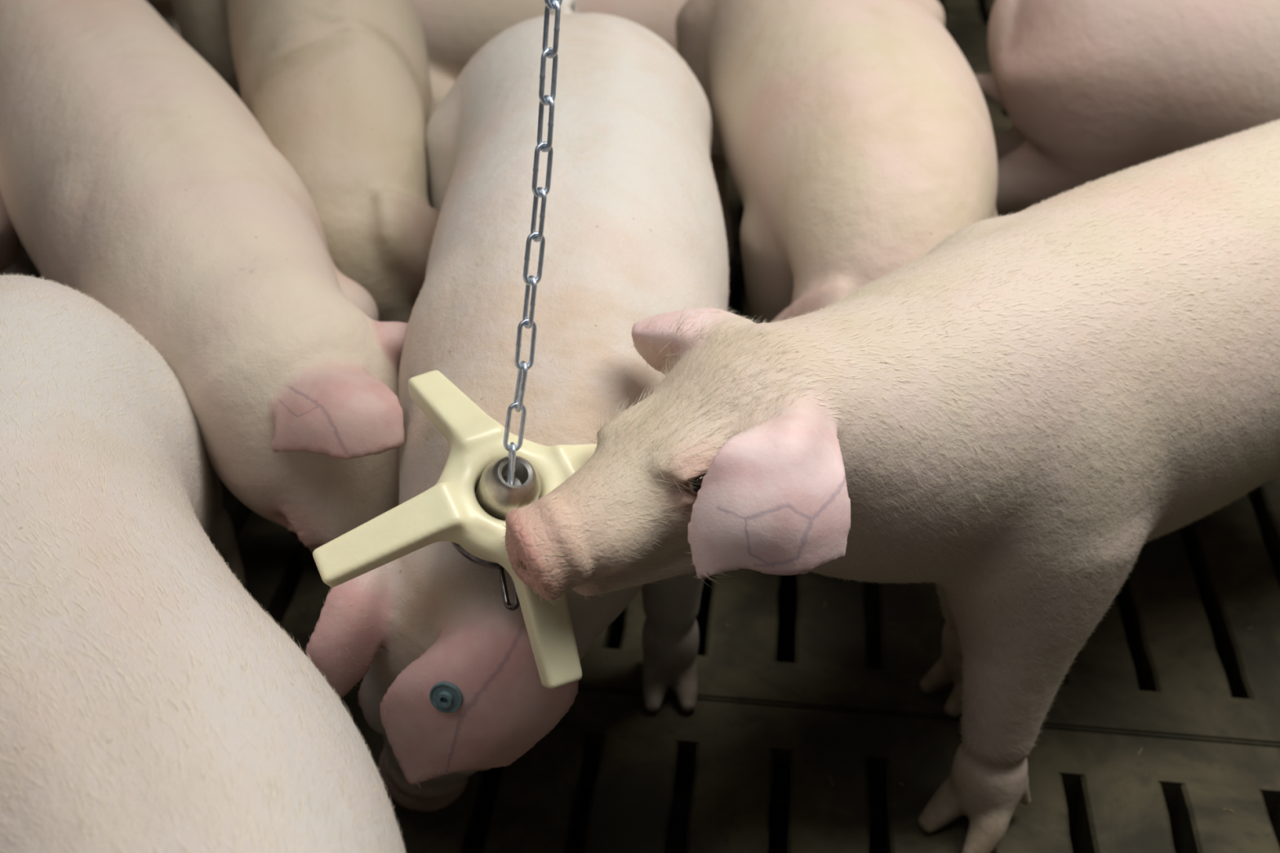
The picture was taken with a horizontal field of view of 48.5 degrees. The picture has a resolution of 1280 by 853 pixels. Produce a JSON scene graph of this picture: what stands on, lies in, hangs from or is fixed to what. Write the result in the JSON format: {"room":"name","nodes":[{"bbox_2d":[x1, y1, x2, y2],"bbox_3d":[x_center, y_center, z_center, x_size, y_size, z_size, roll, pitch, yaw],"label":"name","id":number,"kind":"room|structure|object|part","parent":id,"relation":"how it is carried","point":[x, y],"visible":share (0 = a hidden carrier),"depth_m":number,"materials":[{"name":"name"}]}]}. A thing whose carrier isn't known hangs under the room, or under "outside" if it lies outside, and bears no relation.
{"room":"farm building","nodes":[
{"label":"farm building","id":0,"kind":"room"},
{"bbox_2d":[312,370,596,688],"bbox_3d":[-0.115,0.074,1.151,0.214,0.150,0.244,11,38,15],"label":"toy","id":1,"kind":"object","parent":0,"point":[466,508],"visible":0.64,"depth_m":1.09,"materials":[{"name":"beige plastic"}]},
{"bbox_3d":[-0.200,0.088,1.085,0.099,0.061,0.041,-13,38,-17],"label":"arm","id":2,"kind":"part","parent":1,"relation":"part of","materials":[{"name":"beige plastic"}]},
{"bbox_3d":[-0.157,-0.015,1.168,0.039,0.025,0.096,-21,41,-26],"label":"arm","id":3,"kind":"part","parent":1,"relation":"part of","materials":[{"name":"beige plastic"}]},
{"bbox_3d":[-0.114,0.072,1.149,0.091,0.048,0.087,0,36,0],"label":"plate","id":4,"kind":"part","parent":1,"relation":"part of","materials":[{"name":"plastic"}]},
{"bbox_2d":[502,0,562,485],"bbox_3d":[-0.065,-0.263,1.000,0.020,0.621,0.232,10,37,14],"label":"chain","id":5,"kind":"object","parent":1,"relation":"attached to","point":[548,52],"visible":1,"depth_m":1.03,"materials":[{"name":"metal"}]},
{"bbox_3d":[-0.068,0.149,1.096,0.039,0.094,0.070,-17,39,-21],"label":"arm","id":6,"kind":"part","parent":1,"relation":"part of","materials":[{"name":"beige plastic"}]},
{"bbox_3d":[-0.018,0.029,1.176,0.095,0.066,0.041,-27,44,-32],"label":"arm","id":7,"kind":"part","parent":1,"relation":"part of","materials":[{"name":"beige plastic"}]},
{"bbox_2d":[20,0,1279,852],"bbox_3d":[0.198,0.170,2.335,4.400,0.620,4.800,4,36,5],"label":"floor","id":8,"kind":"structure","parent":0,"point":[797,693],"depth_m":1.59,"materials":[{"name":"black"}]},
{"bbox_2d":[0,193,20,275],"bbox_3d":[-1.302,-0.214,1.832,1.254,0.585,0.379,13,38,17],"label":"pig","id":9,"kind":"object","parent":8,"relation":"on","point":[10,241],"visible":0.12,"depth_m":1.72},
{"bbox_2d":[145,0,181,37],"bbox_3d":[-0.983,-1.007,2.920,0.378,0.582,1.223,-4,36,-5],"label":"pig","id":10,"kind":"object","parent":8,"relation":"on","point":[164,8],"visible":0.02,"depth_m":2.56},
{"bbox_2d":[0,272,405,852],"bbox_3d":[-0.398,0.334,1.075,0.408,0.588,1.334,-18,40,-23],"label":"pig","id":11,"kind":"object","parent":8,"relation":"on","point":[149,704],"visible":0.98,"depth_m":0.88},
{"bbox_2d":[0,0,408,588],"bbox_3d":[-0.575,-0.177,1.784,0.364,0.583,1.320,-21,41,-27],"label":"pig","id":12,"kind":"object","parent":8,"relation":"on","point":[135,179],"visible":0.85,"depth_m":1.38},
{"bbox_2d":[170,0,439,323],"bbox_3d":[-0.479,-0.447,2.156,0.364,0.579,1.139,-11,38,-15],"label":"pig","id":13,"kind":"object","parent":8,"relation":"on","point":[341,89],"visible":0.59,"depth_m":1.72},
{"bbox_2d":[304,0,729,812],"bbox_3d":[-0.089,-0.071,1.634,0.387,0.588,1.156,0,36,0],"label":"pig","id":14,"kind":"object","parent":8,"relation":"on","point":[634,228],"visible":0.81,"depth_m":1.29},
{"bbox_2d":[412,0,687,107],"bbox_3d":[-0.082,-0.831,2.890,1.242,0.340,0.450,0,36,0],"label":"pig","id":15,"kind":"object","parent":8,"relation":"on","point":[454,31],"visible":0.09,"depth_m":2.74},
{"bbox_2d":[675,0,997,323],"bbox_3d":[0.259,-0.330,1.991,0.409,0.585,1.039,0,36,0],"label":"pig","id":16,"kind":"object","parent":8,"relation":"on","point":[853,138],"visible":0.68,"depth_m":1.63},
{"bbox_2d":[501,119,1279,852],"bbox_3d":[0.448,0.043,1.462,1.316,0.604,0.361,-22,41,-27],"label":"pig","id":17,"kind":"object","parent":8,"relation":"on","point":[1003,419],"visible":1,"depth_m":1.20},
{"bbox_2d":[973,0,1279,217],"bbox_3d":[1.095,-0.366,2.030,1.332,0.599,0.367,13,38,17],"label":"pig","id":18,"kind":"object","parent":8,"relation":"on","point":[1089,91],"visible":0.62,"depth_m":1.96}
]}

